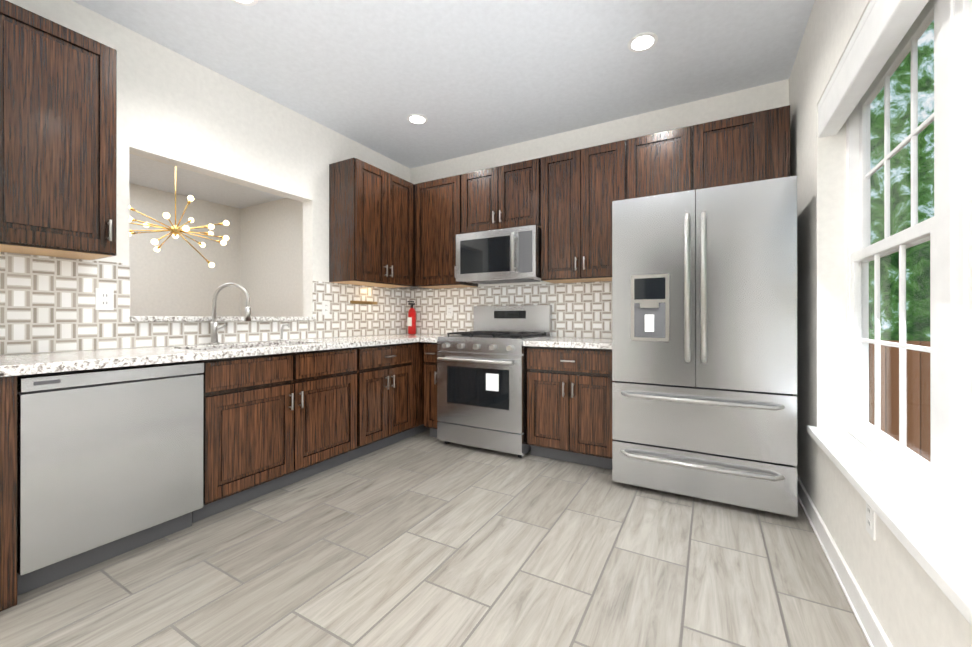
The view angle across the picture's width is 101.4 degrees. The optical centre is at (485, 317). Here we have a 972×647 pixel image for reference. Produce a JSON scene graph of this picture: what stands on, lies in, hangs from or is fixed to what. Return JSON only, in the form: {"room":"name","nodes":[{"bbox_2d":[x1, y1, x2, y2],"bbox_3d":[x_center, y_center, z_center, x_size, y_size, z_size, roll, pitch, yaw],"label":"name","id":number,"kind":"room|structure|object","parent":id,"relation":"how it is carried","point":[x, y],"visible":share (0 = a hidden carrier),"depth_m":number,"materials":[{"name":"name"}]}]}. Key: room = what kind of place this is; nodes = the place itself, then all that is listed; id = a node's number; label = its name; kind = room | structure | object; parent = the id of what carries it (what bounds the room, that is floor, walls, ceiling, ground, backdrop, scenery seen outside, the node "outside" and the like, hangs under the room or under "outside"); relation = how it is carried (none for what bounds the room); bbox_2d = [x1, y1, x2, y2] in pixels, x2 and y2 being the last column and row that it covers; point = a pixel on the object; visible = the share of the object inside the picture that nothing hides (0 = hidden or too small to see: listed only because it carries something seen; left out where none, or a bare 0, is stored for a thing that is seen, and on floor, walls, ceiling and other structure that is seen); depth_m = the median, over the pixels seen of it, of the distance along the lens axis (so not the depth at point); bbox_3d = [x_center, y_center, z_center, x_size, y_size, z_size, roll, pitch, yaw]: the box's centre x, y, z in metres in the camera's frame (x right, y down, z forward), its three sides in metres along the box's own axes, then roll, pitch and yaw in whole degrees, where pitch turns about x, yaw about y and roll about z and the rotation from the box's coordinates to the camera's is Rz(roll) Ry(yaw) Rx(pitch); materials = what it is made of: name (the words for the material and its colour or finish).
{"room":"kitchen","nodes":[
{"label":"kitchen","id":0,"kind":"room"},
{"bbox_2d":[129,183,240,316],"bbox_3d":[-4.782,-0.299,3.861,0.120,2.790,4.600,0,0,29],"label":"wall","id":1,"kind":"structure","parent":0,"point":[178,276],"depth_m":5.18,"materials":[{"name":"paint"}]},
{"bbox_2d":[3,0,409,354],"bbox_3d":[-1.707,-0.276,2.127,0.780,2.640,4.600,0,0,29],"label":"wall","id":2,"kind":"structure","parent":0,"point":[175,109],"depth_m":2.57,"materials":[{"name":"paint"}]},
{"bbox_2d":[0,0,116,259],"bbox_3d":[-2.017,-0.795,1.800,0.317,0.993,0.444,0,0,29],"label":"upper cabinet","id":3,"kind":"object","parent":2,"relation":"attached to","point":[58,140],"depth_m":1.74,"materials":[{"name":"brown wood"}]},
{"bbox_2d":[0,252,409,354],"bbox_3d":[-1.538,-0.062,2.970,0.006,0.465,2.953,0,0,29],"label":"backsplash","id":4,"kind":"structure","parent":2,"relation":"attached to","point":[47,303],"depth_m":2.13,"materials":[{"name":"tile"}]},
{"bbox_2d":[95,288,113,309],"bbox_3d":[-2.017,-0.096,2.106,0.007,0.116,0.072,0,0,29],"label":"electrical outlet","id":5,"kind":"object","parent":4,"relation":"attached to","point":[104,298],"visible":1,"depth_m":2.10,"materials":[{"name":"white plastic"}]},
{"bbox_2d":[322,301,329,314],"bbox_3d":[-1.334,-0.079,3.317,0.007,0.116,0.072,0,0,29],"label":"electrical outlet","id":6,"kind":"object","parent":4,"relation":"attached to","point":[325,307],"visible":1,"depth_m":3.31,"materials":[{"name":"white plastic"}]},
{"bbox_2d":[350,301,376,304],"bbox_3d":[-1.125,-0.135,3.681,0.014,0.027,0.320,0,0,29],"label":"rail","id":7,"kind":"object","parent":4,"relation":"attached to","point":[363,302],"visible":1,"depth_m":3.66,"materials":[{"name":"brown metal"}]},
{"bbox_2d":[130,316,314,321],"bbox_3d":[-1.738,0.010,2.738,0.185,0.030,1.165,0,0,29],"label":"sill","id":8,"kind":"structure","parent":2,"relation":"on","point":[168,318],"depth_m":2.50,"materials":[{"name":"white stone"}]},
{"bbox_2d":[329,158,415,287],"bbox_3d":[-0.971,-0.792,3.582,0.388,0.993,0.743,0,0,29],"label":"upper cabinet","id":9,"kind":"object","parent":2,"relation":"attached to","point":[372,210],"depth_m":3.35,"materials":[{"name":"brown wood"}]},
{"bbox_2d":[0,429,869,646],"bbox_3d":[-0.392,1.068,1.383,3.560,0.050,4.600,0,0,29],"label":"floor","id":10,"kind":"structure","parent":0,"point":[423,539],"depth_m":1.63,"materials":[{"name":"tile"}]},
{"bbox_2d":[17,362,203,595],"bbox_3d":[-1.799,0.633,1.847,0.614,0.821,0.596,0,0,29],"label":"dishwasher","id":11,"kind":"object","parent":10,"relation":"on","point":[109,463],"visible":0.94,"depth_m":1.64,"materials":[{"name":"silver metal"}]},
{"bbox_2d":[168,346,367,522],"bbox_3d":[-1.403,0.628,2.587,0.610,0.834,1.074,0,0,29],"label":"base cabinet","id":12,"kind":"object","parent":10,"relation":"on","point":[277,414],"depth_m":2.32,"materials":[{"name":"brown wood"}]},
{"bbox_2d":[0,334,451,377],"bbox_3d":[-1.169,0.191,2.763,0.846,0.039,2.956,0,0,29],"label":"countertop","id":13,"kind":"structure","parent":12,"relation":"on","point":[11,365],"depth_m":1.96,"materials":[{"name":"white stone"}]},
{"bbox_2d":[209,283,251,344],"bbox_3d":[-1.601,-0.024,2.488,0.229,0.386,0.154,0,0,29],"label":"faucet","id":14,"kind":"object","parent":13,"relation":"on","point":[215,328],"visible":1,"depth_m":2.48,"materials":[{"name":"silver metal"}]},
{"bbox_2d":[279,323,289,340],"bbox_3d":[-1.446,0.107,2.863,0.110,0.125,0.040,0,0,29],"label":"tap","id":15,"kind":"object","parent":13,"relation":"on","point":[282,327],"visible":0.98,"depth_m":2.87,"materials":[{"name":"silver metal"}]},
{"bbox_2d":[407,301,415,333],"bbox_3d":[-0.769,0.002,4.106,0.079,0.338,0.100,0,0,29],"label":"fire extinguisher","id":16,"kind":"object","parent":13,"relation":"on","point":[411,321],"visible":0.98,"depth_m":4.08,"materials":[{"name":"red paint"}]},
{"bbox_2d":[368,342,415,452],"bbox_3d":[-1.042,0.629,3.227,0.610,0.834,0.679,0,0,29],"label":"base cabinet","id":17,"kind":"object","parent":10,"relation":"on","point":[391,369],"depth_m":3.14,"materials":[{"name":"brown wood"}]},
{"bbox_2d":[416,342,419,433],"bbox_3d":[-0.729,0.629,3.785,0.606,0.834,0.742,0,0,29],"label":"base cabinet","id":18,"kind":"object","parent":10,"relation":"on","point":[417,343],"depth_m":3.46,"materials":[{"name":"brown wood"}]},
{"bbox_2d":[420,342,439,437],"bbox_3d":[-0.309,0.629,3.623,0.194,0.834,0.611,0,0,29],"label":"base cabinet","id":19,"kind":"object","parent":10,"relation":"on","point":[428,350],"depth_m":3.38,"materials":[{"name":"brown wood"}]},
{"bbox_2d":[437,305,551,457],"bbox_3d":[0.070,0.471,3.324,0.756,1.150,0.707,0,0,29],"label":"range","id":20,"kind":"object","parent":10,"relation":"on","point":[482,385],"visible":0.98,"depth_m":3.09,"materials":[{"name":"silver metal"}]},
{"bbox_2d":[527,346,613,469],"bbox_3d":[0.727,0.628,3.039,0.660,0.834,0.611,0,0,29],"label":"base cabinet","id":21,"kind":"object","parent":10,"relation":"on","point":[569,392],"depth_m":2.78,"materials":[{"name":"brown wood"}]},
{"bbox_2d":[524,338,611,349],"bbox_3d":[0.717,0.191,3.023,0.661,0.039,0.649,0,0,29],"label":"countertop","id":22,"kind":"structure","parent":21,"relation":"on","point":[564,343],"depth_m":2.80,"materials":[{"name":"white stone"}]},
{"bbox_2d":[612,176,796,516],"bbox_3d":[1.346,0.166,2.534,0.906,1.758,0.849,0,0,29],"label":"refrigerator","id":23,"kind":"object","parent":10,"relation":"on","point":[704,341],"visible":1,"depth_m":2.19,"materials":[{"name":"silver metal"}]},
{"bbox_2d":[72,0,814,208],"bbox_3d":[-1.786,-1.646,2.173,6.760,0.100,4.600,0,0,29],"label":"ceiling","id":24,"kind":"structure","parent":0,"point":[466,77],"depth_m":2.46,"materials":[{"name":"paint"}]},
{"bbox_2d":[129,167,228,267],"bbox_3d":[-2.952,-1.049,3.755,0.868,1.088,0.856,0,0,29],"label":"chandelier","id":25,"kind":"object","parent":24,"relation":"hanging from","point":[175,230],"visible":0.85,"depth_m":3.75,"materials":[{"name":"gold metal"}]},
{"bbox_2d":[231,0,257,5],"bbox_3d":[-1.210,-1.592,1.952,0.164,0.008,0.164,0,0,29],"label":"recessed light","id":26,"kind":"object","parent":24,"relation":"in","point":[248,2],"visible":1,"depth_m":2.01,"materials":[{"name":"white plastic"}]},
{"bbox_2d":[407,114,427,124],"bbox_3d":[-0.552,-1.590,3.199,0.164,0.008,0.164,0,0,29],"label":"recessed light","id":27,"kind":"object","parent":24,"relation":"in","point":[418,119],"visible":1,"depth_m":3.19,"materials":[{"name":"white plastic"}]},
{"bbox_2d":[628,32,657,51],"bbox_3d":[0.907,-1.591,2.307,0.164,0.008,0.164,0,0,29],"label":"recessed light","id":28,"kind":"object","parent":24,"relation":"in","point":[643,42],"visible":1,"depth_m":2.30,"materials":[{"name":"white plastic"}]},
{"bbox_2d":[240,79,788,337],"bbox_3d":[-0.679,-0.298,4.256,6.880,2.790,0.120,0,0,29],"label":"wall","id":29,"kind":"structure","parent":0,"point":[271,275],"depth_m":4.02,"materials":[{"name":"paint"}]},
{"bbox_2d":[416,173,477,288],"bbox_3d":[-0.379,-0.792,3.793,0.618,0.993,0.388,0,0,29],"label":"upper cabinet","id":30,"kind":"object","parent":29,"relation":"attached to","point":[441,204],"depth_m":3.69,"materials":[{"name":"brown wood"}]},
{"bbox_2d":[468,158,539,232],"bbox_3d":[0.179,-1.014,3.519,0.756,0.550,0.317,0,0,29],"label":"upper cabinet","id":31,"kind":"object","parent":29,"relation":"attached to","point":[505,196],"depth_m":3.35,"materials":[{"name":"brown wood"}]},
{"bbox_2d":[456,225,542,284],"bbox_3d":[0.147,-0.519,3.461,0.752,0.414,0.448,0,0,29],"label":"microwave","id":32,"kind":"object","parent":31,"relation":"attached to","point":[506,255],"visible":1,"depth_m":3.29,"materials":[{"name":"silver metal"}]},
{"bbox_2d":[410,281,611,337],"bbox_3d":[0.175,-0.061,3.702,2.272,0.465,0.006,0,0,29],"label":"backsplash","id":33,"kind":"structure","parent":29,"relation":"attached to","point":[581,309],"depth_m":3.57,"materials":[{"name":"tile"}]},
{"bbox_2d":[447,305,452,315],"bbox_3d":[-0.365,-0.069,3.998,0.072,0.116,0.007,0,0,29],"label":"outlet","id":34,"kind":"object","parent":33,"relation":"attached to","point":[449,310],"visible":1,"depth_m":3.99,"materials":[{"name":"white plastic"}]},
{"bbox_2d":[540,138,635,282],"bbox_3d":[0.799,-0.793,3.169,0.798,0.993,0.317,0,0,29],"label":"upper cabinet","id":35,"kind":"object","parent":29,"relation":"attached to","point":[578,188],"depth_m":3.03,"materials":[{"name":"brown wood"}]},
{"bbox_2d":[636,123,707,197],"bbox_3d":[1.301,-1.022,2.886,0.488,0.535,0.317,0,0,29],"label":"upper cabinet","id":36,"kind":"object","parent":29,"relation":"attached to","point":[676,160],"depth_m":2.72,"materials":[{"name":"brown wood"}]},
{"bbox_2d":[704,105,789,187],"bbox_3d":[1.657,-1.023,2.685,0.597,0.535,0.317,0,0,29],"label":"upper cabinet","id":37,"kind":"object","parent":29,"relation":"attached to","point":[755,146],"depth_m":2.51,"materials":[{"name":"brown wood"}]},
{"bbox_2d":[789,0,971,646],"bbox_3d":[0.975,-0.278,0.614,0.180,2.640,4.600,0,0,29],"label":"wall","id":38,"kind":"structure","parent":0,"point":[910,603],"depth_m":1.92,"materials":[{"name":"paint"}]},
{"bbox_2d":[797,475,892,646],"bbox_3d":[0.888,0.995,0.661,0.020,0.095,4.600,0,0,29],"label":"baseboard","id":39,"kind":"structure","parent":38,"relation":"attached to","point":[870,625],"depth_m":1.50,"materials":[{"name":"white paint"}]},
{"bbox_2d":[866,502,875,539],"bbox_3d":[1.254,0.651,1.298,0.008,0.116,0.072,0,0,29],"label":"electrical outlet","id":40,"kind":"object","parent":38,"relation":"attached to","point":[870,521],"visible":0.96,"depth_m":1.28,"materials":[{"name":"white plastic"}]},
{"bbox_2d":[807,426,971,625],"bbox_3d":[1.206,0.560,1.128,0.145,0.035,1.936,0,0,29],"label":"window sill","id":41,"kind":"structure","parent":38,"relation":"attached to","point":[934,540],"depth_m":1.08,"materials":[{"name":"white paint"}]},
{"bbox_2d":[846,0,971,533],"bbox_3d":[1.296,-0.255,1.078,0.078,1.595,1.876,0,0,29],"label":"window unit","id":42,"kind":"structure","parent":38,"relation":"in","point":[942,480],"depth_m":1.18,"materials":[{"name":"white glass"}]},
{"bbox_2d":[818,0,928,137],"bbox_3d":[1.211,-0.966,1.127,0.083,0.168,1.872,0,0,29],"label":"shade valance","id":43,"kind":"object","parent":42,"relation":"attached to","point":[882,29],"visible":1,"depth_m":1.41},
{"label":"outside","id":44,"kind":"structure","parent":0,"visible":0},
{"bbox_2d":[869,20,933,462],"bbox_3d":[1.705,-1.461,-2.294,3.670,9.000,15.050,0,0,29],"label":"window glass","id":45,"kind":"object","parent":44,"point":[904,214],"depth_m":4.54,"materials":[{"name":"clear glass"}]}
]}

